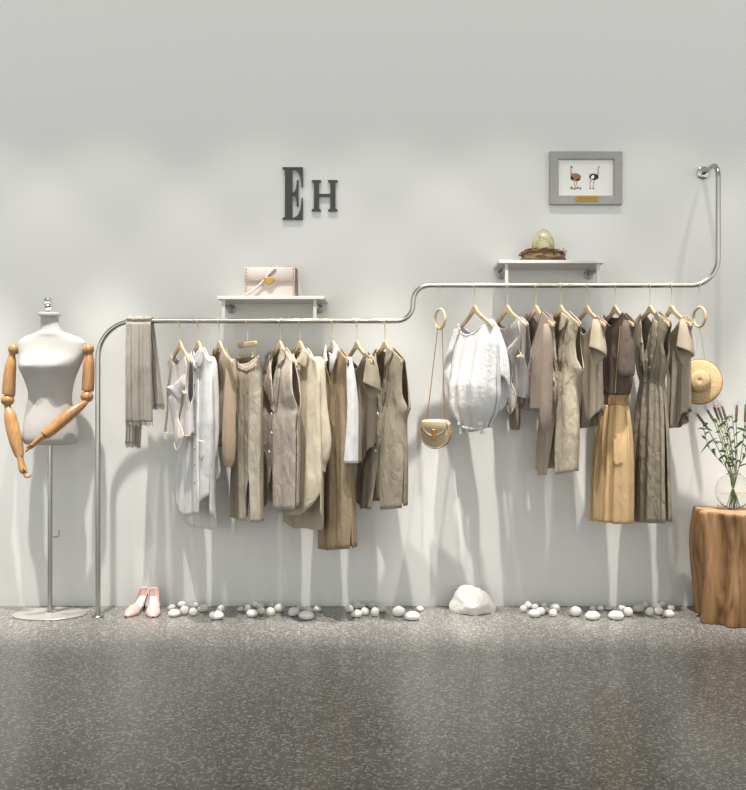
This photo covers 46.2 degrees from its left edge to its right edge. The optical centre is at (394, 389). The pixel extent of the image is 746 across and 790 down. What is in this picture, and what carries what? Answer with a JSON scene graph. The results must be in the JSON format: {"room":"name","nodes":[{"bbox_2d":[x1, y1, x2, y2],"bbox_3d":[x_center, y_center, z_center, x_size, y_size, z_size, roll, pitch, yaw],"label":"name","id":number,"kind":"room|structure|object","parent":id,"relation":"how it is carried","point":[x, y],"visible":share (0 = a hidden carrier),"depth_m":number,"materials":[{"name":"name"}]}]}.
{"room":"clothing store","nodes":[
{"label":"clothing store","id":0,"kind":"room"},
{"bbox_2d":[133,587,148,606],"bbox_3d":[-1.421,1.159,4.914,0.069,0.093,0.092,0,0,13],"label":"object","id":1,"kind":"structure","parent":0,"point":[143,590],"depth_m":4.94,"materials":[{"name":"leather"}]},
{"bbox_2d":[147,587,159,606],"bbox_3d":[-1.353,1.159,4.904,0.069,0.093,0.092,0,0,-15],"label":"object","id":2,"kind":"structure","parent":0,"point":[154,591],"depth_m":4.94,"materials":[{"name":"leather"}]},
{"bbox_2d":[0,0,745,605],"bbox_3d":[0.000,-1.216,5.075,12.000,5.100,0.150,0,0,0],"label":"wall","id":3,"kind":"structure","parent":0,"point":[145,145],"depth_m":5.00,"materials":[{"name":"white paint"}]},
{"bbox_2d":[217,296,327,318],"bbox_3d":[-0.674,-0.449,4.873,0.583,0.122,0.252,0,0,0],"label":"wall shelf","id":4,"kind":"object","parent":3,"relation":"attached to","point":[316,301],"visible":1,"depth_m":4.76,"materials":[{"name":"white paint"}]},
{"bbox_2d":[244,265,302,295],"bbox_3d":[-0.672,-0.602,4.865,0.323,0.183,0.100,0,0,0],"label":"handbag","id":5,"kind":"object","parent":4,"relation":"on","point":[277,280],"visible":0.98,"depth_m":4.83,"materials":[{"name":"white leather"}]},
{"bbox_2d":[282,167,302,219],"bbox_3d":[-0.583,-1.120,4.989,0.116,0.298,0.020,0,0,0],"label":"letter","id":6,"kind":"object","parent":3,"relation":"attached to","point":[289,193],"depth_m":4.98,"materials":[{"name":"grey paint"}]},
{"bbox_2d":[312,180,337,210],"bbox_3d":[-0.401,-1.107,4.989,0.148,0.176,0.020,0,0,0],"label":"letter","id":7,"kind":"object","parent":3,"relation":"attached to","point":[317,195],"depth_m":4.98,"materials":[{"name":"grey paint"}]},
{"bbox_2d":[494,260,603,282],"bbox_3d":[0.850,-0.643,4.873,0.573,0.124,0.252,0,0,0],"label":"wall shelf","id":8,"kind":"object","parent":3,"relation":"attached to","point":[592,267],"visible":1,"depth_m":4.80,"materials":[{"name":"white paint"}]},
{"bbox_2d":[519,247,566,259],"bbox_3d":[0.822,-0.751,4.869,0.264,0.089,0.209,0,0,0],"label":"nest","id":9,"kind":"object","parent":8,"relation":"on","point":[544,253],"visible":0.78,"depth_m":4.79,"materials":[{"name":"brown plant"}]},
{"bbox_2d":[532,229,554,249],"bbox_3d":[0.825,-0.813,4.870,0.126,0.166,0.126,0,0,0],"label":"egg","id":10,"kind":"object","parent":9,"relation":"in","point":[543,238],"visible":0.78,"depth_m":4.82,"materials":[{"name":"ceramic"}]},
{"bbox_2d":[549,151,621,204],"bbox_3d":[1.087,-1.206,4.984,0.413,0.302,0.031,0,0,0],"label":"picture frame","id":11,"kind":"object","parent":3,"relation":"attached to","point":[575,177],"visible":1,"depth_m":4.98,"materials":[{"name":"grey wood"}]},
{"bbox_2d":[559,160,612,194],"bbox_3d":[1.088,-1.210,4.993,0.319,0.210,0.004,0,0,0],"label":"print","id":12,"kind":"object","parent":11,"relation":"attached to","point":[576,177],"depth_m":4.99,"materials":[{"name":"white paper"}]},
{"bbox_2d":[0,606,745,789],"bbox_3d":[0.000,1.284,0.500,12.000,0.100,9.000,0,0,0],"label":"floor","id":13,"kind":"structure","parent":0,"point":[508,698],"depth_m":3.46,"materials":[{"name":"grey stone"}]},
{"bbox_2d":[1,297,94,620],"bbox_3d":[-1.894,0.361,4.783,0.395,1.746,0.372,0,0,42],"label":"mannequin","id":14,"kind":"object","parent":13,"relation":"on","point":[50,359],"visible":1,"depth_m":4.75,"materials":[{"name":"fabric"}]},
{"bbox_2d":[124,587,148,617],"bbox_3d":[-1.433,1.173,4.850,0.082,0.121,0.220,0,0,18],"label":"shoe","id":15,"kind":"object","parent":13,"relation":"on","point":[134,609],"visible":1,"depth_m":4.88,"materials":[{"name":"pink leather"}]},
{"bbox_2d":[146,587,160,617],"bbox_3d":[-1.340,1.173,4.841,0.082,0.121,0.220,0,0,-20],"label":"shoe","id":16,"kind":"object","parent":13,"relation":"on","point":[153,610],"visible":1,"depth_m":4.87,"materials":[{"name":"pink leather"}]},
{"bbox_2d":[168,604,175,610],"bbox_3d":[-1.251,1.217,4.898,0.045,0.033,0.039,0,0,0],"label":"pebble","id":17,"kind":"object","parent":13,"relation":"on","point":[170,607],"visible":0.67,"depth_m":4.89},
{"bbox_2d":[168,609,179,616],"bbox_3d":[-1.202,1.214,4.769,0.065,0.039,0.056,0,0,0],"label":"pebble","id":18,"kind":"object","parent":13,"relation":"on","point":[175,612],"visible":1,"depth_m":4.75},
{"bbox_2d":[177,601,185,606],"bbox_3d":[-1.211,1.217,4.971,0.050,0.033,0.041,0,0,0],"label":"pebble","id":19,"kind":"object","parent":13,"relation":"on","point":[181,603],"visible":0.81,"depth_m":4.96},
{"bbox_2d":[180,606,188,614],"bbox_3d":[-1.158,1.210,4.811,0.049,0.048,0.041,0,0,0],"label":"pebble","id":20,"kind":"object","parent":13,"relation":"on","point":[184,610],"visible":1,"depth_m":4.79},
{"bbox_2d":[189,608,197,615],"bbox_3d":[-1.104,1.213,4.788,0.047,0.042,0.042,0,0,0],"label":"pebble","id":21,"kind":"object","parent":13,"relation":"on","point":[193,611],"visible":1,"depth_m":4.77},
{"bbox_2d":[198,604,208,611],"bbox_3d":[-1.067,1.212,4.871,0.061,0.042,0.052,0,0,0],"label":"pebble","id":22,"kind":"object","parent":13,"relation":"on","point":[203,607],"visible":0.99,"depth_m":4.85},
{"bbox_2d":[209,610,223,619],"bbox_3d":[-0.961,1.212,4.716,0.081,0.044,0.073,0,0,0],"label":"pebble","id":23,"kind":"object","parent":13,"relation":"on","point":[215,615],"visible":1,"depth_m":4.69,"materials":[{"name":"stone"}]},
{"bbox_2d":[216,605,225,611],"bbox_3d":[-0.965,1.214,4.858,0.050,0.039,0.043,0,0,0],"label":"pebble","id":24,"kind":"object","parent":13,"relation":"on","point":[221,608],"visible":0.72,"depth_m":4.84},
{"bbox_2d":[246,609,257,616],"bbox_3d":[-0.779,1.215,4.768,0.062,0.036,0.056,0,0,0],"label":"pebble","id":25,"kind":"object","parent":13,"relation":"on","point":[250,613],"visible":1,"depth_m":4.75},
{"bbox_2d":[257,607,264,614],"bbox_3d":[-0.737,1.214,4.811,0.045,0.040,0.039,0,0,0],"label":"pebble","id":26,"kind":"object","parent":13,"relation":"on","point":[261,610],"visible":1,"depth_m":4.80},
{"bbox_2d":[265,607,274,615],"bbox_3d":[-0.682,1.212,4.786,0.055,0.044,0.046,0,0,0],"label":"pebble","id":27,"kind":"object","parent":13,"relation":"on","point":[270,611],"visible":1,"depth_m":4.77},
{"bbox_2d":[274,604,283,611],"bbox_3d":[-0.645,1.212,4.870,0.058,0.042,0.050,0,0,0],"label":"pebble","id":28,"kind":"object","parent":13,"relation":"on","point":[279,607],"visible":0.98,"depth_m":4.85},
{"bbox_2d":[288,607,299,615],"bbox_3d":[-0.552,1.210,4.789,0.062,0.047,0.054,0,0,0],"label":"pebble","id":29,"kind":"object","parent":13,"relation":"on","point":[293,611],"visible":0.97,"depth_m":4.77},
{"bbox_2d":[298,611,313,619],"bbox_3d":[-0.479,1.212,4.716,0.085,0.043,0.070,0,0,0],"label":"pebble","id":30,"kind":"object","parent":13,"relation":"on","point":[306,615],"visible":1,"depth_m":4.69,"materials":[{"name":"stone"}]},
{"bbox_2d":[313,606,320,611],"bbox_3d":[-0.433,1.219,4.875,0.047,0.030,0.043,0,0,0],"label":"pebble","id":31,"kind":"object","parent":13,"relation":"on","point":[316,608],"visible":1,"depth_m":4.86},
{"bbox_2d":[346,605,352,611],"bbox_3d":[-0.252,1.214,4.865,0.043,0.039,0.035,0,0,0],"label":"pebble","id":32,"kind":"object","parent":13,"relation":"on","point":[349,608],"visible":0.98,"depth_m":4.85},
{"bbox_2d":[351,609,362,616],"bbox_3d":[-0.208,1.214,4.758,0.057,0.039,0.057,0,0,-34],"label":"pebble","id":33,"kind":"object","parent":13,"relation":"on","point":[356,613],"visible":1,"depth_m":4.74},
{"bbox_2d":[353,602,360,608],"bbox_3d":[-0.212,1.215,4.941,0.050,0.038,0.044,0,0,0],"label":"pebble","id":34,"kind":"object","parent":13,"relation":"on","point":[356,605],"visible":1,"depth_m":4.92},
{"bbox_2d":[361,607,368,614],"bbox_3d":[-0.165,1.213,4.799,0.049,0.041,0.043,0,0,0],"label":"pebble","id":35,"kind":"object","parent":13,"relation":"on","point":[365,611],"visible":0.93,"depth_m":4.78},
{"bbox_2d":[368,602,375,607],"bbox_3d":[-0.130,1.216,4.954,0.046,0.035,0.039,0,0,0],"label":"pebble","id":36,"kind":"object","parent":13,"relation":"on","point":[371,604],"visible":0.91,"depth_m":4.94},
{"bbox_2d":[371,607,378,615],"bbox_3d":[-0.109,1.210,4.775,0.048,0.048,0.042,0,0,0],"label":"pebble","id":37,"kind":"object","parent":13,"relation":"on","point":[374,611],"visible":1,"depth_m":4.76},
{"bbox_2d":[377,605,385,611],"bbox_3d":[-0.075,1.214,4.864,0.052,0.040,0.045,0,0,0],"label":"pebble","id":38,"kind":"object","parent":13,"relation":"on","point":[382,608],"visible":0.88,"depth_m":4.85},
{"bbox_2d":[392,606,404,615],"bbox_3d":[0.020,1.207,4.780,0.071,0.054,0.056,0,0,0],"label":"pebble","id":39,"kind":"object","parent":13,"relation":"on","point":[398,610],"visible":1,"depth_m":4.76,"materials":[{"name":"stone"}]},
{"bbox_2d":[91,163,720,617],"bbox_3d":[0.072,-0.021,4.865,3.447,2.509,0.268,0,0,0],"label":"rail","id":40,"kind":"object","parent":13,"relation":"on","point":[703,172],"visible":1,"depth_m":4.75,"materials":[{"name":"metal"}]},
{"bbox_2d":[125,316,164,448],"bbox_3d":[-1.372,-0.041,4.758,0.218,0.726,0.094,0,0,6],"label":"scarf","id":41,"kind":"object","parent":40,"relation":"hanging from","point":[143,384],"visible":1,"depth_m":4.73,"materials":[{"name":"grey fabric"}]},
{"bbox_2d":[168,318,191,363],"bbox_3d":[-1.171,-0.267,4.765,0.030,0.256,0.400,0,0,-30],"label":"clothes hanger","id":42,"kind":"object","parent":40,"relation":"hanging from","point":[180,346],"visible":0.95,"depth_m":4.75,"materials":[{"name":"brown wood"}]},
{"bbox_2d":[164,352,194,449],"bbox_3d":[-1.179,0.060,4.763,0.104,0.522,0.451,0,0,-30],"label":"ruffled top","id":43,"kind":"object","parent":42,"relation":"hanging from","point":[179,421],"visible":1,"depth_m":4.64,"materials":[{"name":"fabric"}]},
{"bbox_2d":[194,318,211,362],"bbox_3d":[-1.070,-0.267,4.765,0.029,0.256,0.400,0,0,-29],"label":"clothes hanger","id":44,"kind":"object","parent":40,"relation":"hanging from","point":[198,343],"visible":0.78,"depth_m":4.76,"materials":[{"name":"brown wood"}]},
{"bbox_2d":[176,347,220,529],"bbox_3d":[-1.077,0.274,4.761,0.173,1.011,0.536,0,0,-34],"label":"shirt","id":45,"kind":"object","parent":44,"relation":"hanging from","point":[198,465],"visible":0.84,"depth_m":4.60,"materials":[{"name":"fabric"}]},
{"bbox_2d":[211,318,232,363],"bbox_3d":[-0.956,-0.267,4.765,0.029,0.256,0.400,0,0,-28],"label":"clothes hanger","id":46,"kind":"object","parent":40,"relation":"hanging from","point":[219,343],"visible":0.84,"depth_m":4.76,"materials":[{"name":"brown wood"}]},
{"bbox_2d":[211,347,235,466],"bbox_3d":[-0.934,0.088,4.769,0.117,0.630,0.422,0,0,-17],"label":"cardigan","id":47,"kind":"object","parent":46,"relation":"hanging from","point":[226,370],"visible":0.67,"depth_m":4.59,"materials":[{"name":"fabric"}]},
{"bbox_2d":[238,318,257,358],"bbox_3d":[-0.803,-0.284,4.765,0.030,0.221,0.284,0,0,-28],"label":"hanger","id":48,"kind":"object","parent":40,"relation":"hanging from","point":[251,343],"visible":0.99,"depth_m":4.75,"materials":[{"name":"brown wood"}]},
{"bbox_2d":[230,355,263,521],"bbox_3d":[-0.800,0.259,4.769,0.138,0.890,0.388,0,0,-27],"label":"trousers","id":49,"kind":"object","parent":48,"relation":"hanging from","point":[247,470],"visible":0.95,"depth_m":4.66,"materials":[{"name":"fabric"}]},
{"bbox_2d":[272,318,295,363],"bbox_3d":[-0.626,-0.267,4.765,0.029,0.256,0.400,0,0,-28],"label":"clothes hanger","id":50,"kind":"object","parent":40,"relation":"hanging from","point":[279,344],"visible":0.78,"depth_m":4.75,"materials":[{"name":"brown wood"}]},
{"bbox_2d":[262,346,301,508],"bbox_3d":[-0.622,0.212,4.759,0.143,0.889,0.533,0,0,-22],"label":"waistcoat","id":51,"kind":"object","parent":50,"relation":"hanging from","point":[282,403],"visible":0.94,"depth_m":4.64,"materials":[{"name":"fabric"}]},
{"bbox_2d":[294,318,311,355],"bbox_3d":[-0.517,-0.267,4.765,0.029,0.256,0.400,0,0,-28],"label":"clothes hanger","id":52,"kind":"object","parent":40,"relation":"hanging from","point":[300,345],"visible":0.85,"depth_m":4.75,"materials":[{"name":"brown wood"}]},
{"bbox_2d":[281,348,330,529],"bbox_3d":[-0.505,0.277,4.763,0.153,1.006,0.534,0,0,-29],"label":"shirt","id":53,"kind":"object","parent":52,"relation":"hanging from","point":[314,423],"visible":0.66,"depth_m":4.59,"materials":[{"name":"fabric"}]},
{"bbox_2d":[326,318,347,362],"bbox_3d":[-0.338,-0.267,4.765,0.028,0.256,0.400,0,0,-26],"label":"clothes hanger","id":54,"kind":"object","parent":40,"relation":"hanging from","point":[332,342],"visible":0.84,"depth_m":4.77,"materials":[{"name":"brown wood"}]},
{"bbox_2d":[318,344,358,549],"bbox_3d":[-0.310,0.317,4.763,0.149,1.135,0.438,0,0,-24],"label":"dress","id":55,"kind":"object","parent":54,"relation":"hanging from","point":[339,531],"visible":0.85,"depth_m":4.64,"materials":[{"name":"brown fabric"}]},
{"bbox_2d":[347,318,372,362],"bbox_3d":[-0.207,-0.267,4.765,0.027,0.256,0.400,0,0,-24],"label":"clothes hanger","id":56,"kind":"object","parent":40,"relation":"hanging from","point":[357,345],"visible":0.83,"depth_m":4.75,"materials":[{"name":"brown wood"}]},
{"bbox_2d":[352,352,380,463],"bbox_3d":[-0.164,0.102,4.767,0.136,0.613,0.436,0,0,-21],"label":"short sleeved top","id":57,"kind":"object","parent":56,"relation":"hanging from","point":[367,376],"visible":0.67,"depth_m":4.67,"materials":[{"name":"fabric"}]},
{"bbox_2d":[376,318,401,362],"bbox_3d":[-0.054,-0.267,4.765,0.028,0.256,0.400,0,0,-26],"label":"clothes hanger","id":58,"kind":"object","parent":40,"relation":"hanging from","point":[384,345],"visible":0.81,"depth_m":4.77,"materials":[{"name":"brown wood"}]},
{"bbox_2d":[356,347,410,509],"bbox_3d":[-0.077,0.207,4.762,0.207,0.883,0.474,0,0,-24],"label":"waistcoat","id":59,"kind":"object","parent":58,"relation":"hanging from","point":[382,475],"visible":0.77,"depth_m":4.62,"materials":[{"name":"fabric"}]},
{"bbox_2d":[434,308,445,329],"bbox_3d":[0.245,-0.457,4.765,0.019,0.261,0.121,0,0,-26],"label":"hanger","id":60,"kind":"object","parent":40,"relation":"hanging from","point":[438,309],"visible":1,"depth_m":4.75,"materials":[{"name":"brown wood"}]},
{"bbox_2d":[420,326,451,448],"bbox_3d":[0.221,-0.015,4.746,0.165,0.666,0.102,0,0,14],"label":"bag","id":61,"kind":"object","parent":60,"relation":"hanging from","point":[434,433],"visible":1,"depth_m":4.72,"materials":[{"name":"beige leather"}]},
{"bbox_2d":[460,282,492,327],"bbox_3d":[0.433,-0.460,4.765,0.025,0.256,0.400,0,0,-20],"label":"clothes hanger","id":62,"kind":"object","parent":40,"relation":"hanging from","point":[474,309],"visible":0.95,"depth_m":4.75,"materials":[{"name":"brown wood"}]},
{"bbox_2d":[443,319,509,433],"bbox_3d":[0.420,-0.068,4.765,0.206,0.614,0.497,0,0,-24],"label":"sweater","id":63,"kind":"object","parent":62,"relation":"hanging from","point":[476,365],"visible":0.98,"depth_m":4.63,"materials":[{"name":"white fabric"}]},
{"bbox_2d":[495,282,526,326],"bbox_3d":[0.613,-0.460,4.765,0.025,0.256,0.400,0,0,-20],"label":"clothes hanger","id":64,"kind":"object","parent":40,"relation":"hanging from","point":[507,309],"visible":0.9,"depth_m":4.76,"materials":[{"name":"brown wood"}]},
{"bbox_2d":[494,316,530,413],"bbox_3d":[0.648,-0.131,4.777,0.127,0.528,0.413,0,0,-20],"label":"ruffled top","id":65,"kind":"object","parent":64,"relation":"hanging from","point":[516,337],"visible":0.73,"depth_m":4.68,"materials":[{"name":"fabric"}]},
{"bbox_2d":[528,282,554,326],"bbox_3d":[0.768,-0.460,4.765,0.023,0.256,0.400,0,0,-17],"label":"clothes hanger","id":66,"kind":"object","parent":40,"relation":"hanging from","point":[536,309],"visible":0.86,"depth_m":4.75,"materials":[{"name":"brown wood"}]},
{"bbox_2d":[509,311,555,430],"bbox_3d":[0.750,-0.100,4.758,0.117,0.647,0.411,0,0,-20],"label":"cardigan","id":67,"kind":"object","parent":66,"relation":"hanging from","point":[540,398],"visible":0.66,"depth_m":4.65,"materials":[{"name":"fabric"}]},
{"bbox_2d":[553,283,579,325],"bbox_3d":[0.904,-0.460,4.765,0.023,0.256,0.400,0,0,-16],"label":"clothes hanger","id":68,"kind":"object","parent":40,"relation":"hanging from","point":[560,308],"visible":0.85,"depth_m":4.77,"materials":[{"name":"brown wood"}]},
{"bbox_2d":[536,311,584,475],"bbox_3d":[0.885,0.022,4.760,0.177,0.892,0.415,0,0,-18],"label":"waistcoat","id":69,"kind":"object","parent":68,"relation":"hanging from","point":[558,448],"visible":0.81,"depth_m":4.64,"materials":[{"name":"fabric"}]},
{"bbox_2d":[578,283,605,326],"bbox_3d":[1.046,-0.460,4.765,0.022,0.256,0.400,0,0,-14],"label":"clothes hanger","id":70,"kind":"object","parent":40,"relation":"hanging from","point":[587,309],"visible":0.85,"depth_m":4.74,"materials":[{"name":"brown wood"}]},
{"bbox_2d":[579,315,606,427],"bbox_3d":[1.068,-0.094,4.761,0.132,0.607,0.414,0,0,-5],"label":"short sleeved top","id":71,"kind":"object","parent":70,"relation":"hanging from","point":[593,342],"visible":0.88,"depth_m":4.69,"materials":[{"name":"fabric"}]},
{"bbox_2d":[606,305,633,326],"bbox_3d":[1.198,-0.460,4.765,0.021,0.256,0.400,0,0,-13],"label":"clothes hanger","id":72,"kind":"object","parent":40,"relation":"hanging from","point":[615,309],"visible":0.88,"depth_m":4.75,"materials":[{"name":"brown wood"}]},
{"bbox_2d":[590,312,635,523],"bbox_3d":[1.182,0.158,4.762,0.185,1.142,0.410,0,0,-9],"label":"dress","id":73,"kind":"object","parent":72,"relation":"hanging from","point":[612,492],"visible":0.93,"depth_m":4.67,"materials":[{"name":"fabric"}]},
{"bbox_2d":[641,283,669,325],"bbox_3d":[1.389,-0.460,4.765,0.021,0.256,0.400,0,0,-12],"label":"clothes hanger","id":74,"kind":"object","parent":40,"relation":"hanging from","point":[650,309],"visible":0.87,"depth_m":4.76,"materials":[{"name":"brown wood"}]},
{"bbox_2d":[633,310,671,522],"bbox_3d":[1.390,0.151,4.765,0.188,1.156,0.391,0,0,0],"label":"dress","id":75,"kind":"object","parent":74,"relation":"hanging from","point":[651,437],"visible":0.88,"depth_m":4.67,"materials":[{"name":"fabric"}]},
{"bbox_2d":[665,282,691,326],"bbox_3d":[1.506,-0.460,4.765,0.020,0.256,0.400,0,0,-11],"label":"clothes hanger","id":76,"kind":"object","parent":40,"relation":"hanging from","point":[671,309],"visible":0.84,"depth_m":4.74,"materials":[{"name":"brown wood"}]},
{"bbox_2d":[666,315,693,427],"bbox_3d":[1.531,-0.094,4.755,0.153,0.607,0.404,0,0,0],"label":"short sleeved top","id":77,"kind":"object","parent":76,"relation":"hanging from","point":[679,392],"visible":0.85,"depth_m":4.70,"materials":[{"name":"fabric"}]},
{"bbox_2d":[692,283,706,327],"bbox_3d":[1.658,-0.462,4.765,0.015,0.250,0.121,0,0,-16],"label":"hanger","id":78,"kind":"object","parent":40,"relation":"hanging from","point":[699,306],"visible":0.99,"depth_m":4.76,"materials":[{"name":"brown wood"}]},
{"bbox_2d":[691,331,722,404],"bbox_3d":[1.648,-0.132,4.730,0.240,0.425,0.108,0,0,16],"label":"straw hat","id":79,"kind":"object","parent":78,"relation":"hanging from","point":[706,378],"visible":0.78,"depth_m":4.72,"materials":[{"name":"wicker"}]},
{"bbox_2d":[405,611,419,619],"bbox_3d":[0.092,1.211,4.701,0.081,0.045,0.071,0,0,0],"label":"pebble","id":80,"kind":"object","parent":13,"relation":"on","point":[411,615],"visible":1,"depth_m":4.68,"materials":[{"name":"stone"}]},
{"bbox_2d":[416,606,423,610],"bbox_3d":[0.139,1.220,4.887,0.044,0.027,0.038,0,0,0],"label":"pebble","id":81,"kind":"object","parent":13,"relation":"on","point":[418,608],"visible":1,"depth_m":4.87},
{"bbox_2d":[449,585,496,615],"bbox_3d":[0.433,1.160,4.872,0.266,0.146,0.211,0,0,0],"label":"boulder","id":82,"kind":"object","parent":13,"relation":"on","point":[467,599],"visible":1,"depth_m":4.82,"materials":[{"name":"stone"}]},
{"bbox_2d":[519,605,526,611],"bbox_3d":[0.714,1.215,4.866,0.040,0.037,0.035,0,0,39],"label":"pebble","id":83,"kind":"object","parent":13,"relation":"on","point":[523,608],"visible":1,"depth_m":4.85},
{"bbox_2d":[524,601,531,607],"bbox_3d":[0.754,1.215,4.948,0.045,0.038,0.039,0,0,0],"label":"pebble","id":84,"kind":"object","parent":13,"relation":"on","point":[527,604],"visible":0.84,"depth_m":4.93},
{"bbox_2d":[529,609,540,616],"bbox_3d":[0.761,1.214,4.764,0.066,0.039,0.056,0,0,0],"label":"pebble","id":85,"kind":"object","parent":13,"relation":"on","point":[533,613],"visible":1,"depth_m":4.75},
{"bbox_2d":[531,604,538,609],"bbox_3d":[0.785,1.217,4.909,0.041,0.034,0.036,0,0,0],"label":"pebble","id":86,"kind":"object","parent":13,"relation":"on","point":[534,606],"visible":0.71,"depth_m":4.90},
{"bbox_2d":[536,607,544,614],"bbox_3d":[0.800,1.214,4.806,0.053,0.040,0.044,0,0,0],"label":"pebble","id":87,"kind":"object","parent":13,"relation":"on","point":[541,609],"visible":0.84,"depth_m":4.79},
{"bbox_2d":[549,609,556,615],"bbox_3d":[0.861,1.213,4.772,0.046,0.041,0.040,0,0,0],"label":"pebble","id":88,"kind":"object","parent":13,"relation":"on","point":[552,612],"visible":1,"depth_m":4.76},
{"bbox_2d":[549,603,559,611],"bbox_3d":[0.890,1.211,4.875,0.063,0.045,0.053,0,0,0],"label":"pebble","id":89,"kind":"object","parent":13,"relation":"on","point":[555,606],"visible":0.68,"depth_m":4.86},
{"bbox_2d":[570,606,581,615],"bbox_3d":[0.987,1.208,4.783,0.065,0.051,0.054,0,0,0],"label":"pebble","id":90,"kind":"object","parent":13,"relation":"on","point":[574,611],"visible":1,"depth_m":4.76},
{"bbox_2d":[585,611,599,619],"bbox_3d":[1.063,1.212,4.709,0.076,0.044,0.071,0,0,-42],"label":"pebble","id":91,"kind":"object","parent":13,"relation":"on","point":[591,615],"visible":1,"depth_m":4.69,"materials":[{"name":"stone"}]},
{"bbox_2d":[608,610,623,619],"bbox_3d":[1.189,1.211,4.712,0.080,0.045,0.072,0,0,0],"label":"pebble","id":92,"kind":"object","parent":13,"relation":"on","point":[615,615],"visible":1,"depth_m":4.69,"materials":[{"name":"stone"}]},
{"bbox_2d":[622,607,632,615],"bbox_3d":[1.270,1.210,4.781,0.060,0.048,0.052,0,0,0],"label":"pebble","id":93,"kind":"object","parent":13,"relation":"on","point":[627,611],"visible":1,"depth_m":4.76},
{"bbox_2d":[632,604,643,611],"bbox_3d":[1.355,1.212,4.869,0.066,0.043,0.059,0,0,0],"label":"pebble","id":94,"kind":"object","parent":13,"relation":"on","point":[637,607],"visible":0.98,"depth_m":4.85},
{"bbox_2d":[645,607,653,615],"bbox_3d":[1.393,1.211,4.788,0.049,0.045,0.043,0,0,0],"label":"pebble","id":95,"kind":"object","parent":13,"relation":"on","point":[649,611],"visible":1,"depth_m":4.77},
{"bbox_2d":[651,602,660,608],"bbox_3d":[1.467,1.214,4.920,0.049,0.040,0.044,0,0,0],"label":"pebble","id":96,"kind":"object","parent":13,"relation":"on","point":[655,604],"visible":0.65,"depth_m":4.91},
{"bbox_2d":[654,607,662,614],"bbox_3d":[1.448,1.212,4.808,0.051,0.043,0.045,0,0,0],"label":"pebble","id":97,"kind":"object","parent":13,"relation":"on","point":[658,610],"visible":1,"depth_m":4.79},
{"bbox_2d":[663,610,674,616],"bbox_3d":[1.491,1.216,4.765,0.062,0.036,0.052,0,0,0],"label":"pebble","id":98,"kind":"object","parent":13,"relation":"on","point":[667,613],"visible":1,"depth_m":4.75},
{"bbox_2d":[667,605,674,610],"bbox_3d":[1.546,1.219,4.898,0.043,0.030,0.039,0,0,0],"label":"pebble","id":99,"kind":"object","parent":13,"relation":"on","point":[670,607],"visible":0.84,"depth_m":4.88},
{"bbox_2d":[689,505,745,627],"bbox_3d":[1.936,0.938,4.738,0.621,0.586,0.486,0,0,5],"label":"table","id":100,"kind":"object","parent":13,"relation":"on","point":[717,534],"visible":0.94,"depth_m":4.60,"materials":[{"name":"brown wood"}]},
{"bbox_2d":[715,473,745,508],"bbox_3d":[1.834,0.548,4.740,0.201,0.193,0.129,0,0,0],"label":"glass vase","id":101,"kind":"object","parent":100,"relation":"on","point":[730,489],"visible":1,"depth_m":4.70,"materials":[{"name":"clear"}]},
{"bbox_2d":[692,409,728,472],"bbox_3d":[1.731,0.363,4.754,0.271,0.548,0.039,0,0,4],"label":"grass stem","id":102,"kind":"object","parent":101,"relation":"in","point":[698,416],"visible":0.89,"depth_m":4.75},
{"bbox_2d":[698,423,729,473],"bbox_3d":[1.740,0.406,4.731,0.213,0.461,0.035,0,0,-7],"label":"stem","id":103,"kind":"object","parent":101,"relation":"in","point":[705,424],"visible":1,"depth_m":4.73,"materials":[{"name":"green plant"}]},
{"bbox_2d":[702,402,730,473],"bbox_3d":[1.750,0.344,4.726,0.216,0.584,0.038,0,0,0],"label":"grass stem","id":104,"kind":"object","parent":101,"relation":"in","point":[708,411],"visible":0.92,"depth_m":4.72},
{"bbox_2d":[712,402,731,473],"bbox_3d":[1.779,0.333,4.747,0.142,0.606,0.032,0,0,0],"label":"grass stem","id":105,"kind":"object","parent":101,"relation":"in","point":[714,405],"visible":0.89,"depth_m":4.75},
{"bbox_2d":[712,418,733,471],"bbox_3d":[1.770,0.394,4.711,0.137,0.484,0.043,0,0,-12],"label":"stem","id":106,"kind":"object","parent":101,"relation":"in","point":[726,455],"visible":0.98,"depth_m":4.71,"materials":[{"name":"green plant"}]},
{"bbox_2d":[713,396,733,473],"bbox_3d":[1.778,0.333,4.723,0.127,0.607,0.039,0,0,0],"label":"grass stem","id":107,"kind":"object","parent":101,"relation":"in","point":[718,408],"visible":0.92,"depth_m":4.72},
{"bbox_2d":[717,400,734,473],"bbox_3d":[1.790,0.330,4.740,0.105,0.612,0.037,0,0,0],"label":"grass stem","id":108,"kind":"object","parent":101,"relation":"in","point":[722,407],"visible":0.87,"depth_m":4.74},
{"bbox_2d":[721,417,734,465],"bbox_3d":[1.809,0.392,4.743,0.090,0.488,0.039,0,0,0],"label":"stem","id":109,"kind":"object","parent":101,"relation":"in","point":[727,434],"visible":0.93,"depth_m":4.75,"materials":[{"name":"green plant"}]},
{"bbox_2d":[724,415,743,473],"bbox_3d":[1.828,0.383,4.721,0.098,0.507,0.048,0,0,8],"label":"stem","id":110,"kind":"object","parent":101,"relation":"in","point":[730,416],"visible":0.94,"depth_m":4.72,"materials":[{"name":"green plant"}]},
{"bbox_2d":[735,405,739,472],"bbox_3d":[1.850,0.342,4.753,0.056,0.589,0.026,0,0,0],"label":"grass stem","id":111,"kind":"object","parent":101,"relation":"in","point":[736,406],"visible":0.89,"depth_m":4.75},
{"bbox_2d":[736,426,745,473],"bbox_3d":[1.874,0.411,4.740,0.155,0.451,0.038,0,0,17],"label":"stem","id":112,"kind":"object","parent":101,"relation":"in","point":[739,428],"visible":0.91,"depth_m":4.74,"materials":[{"name":"green plant"}]},
{"bbox_2d":[737,404,745,473],"bbox_3d":[1.866,0.336,4.732,0.107,0.602,0.038,0,0,4],"label":"grass stem","id":113,"kind":"object","parent":101,"relation":"in","point":[745,404],"visible":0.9,"depth_m":4.73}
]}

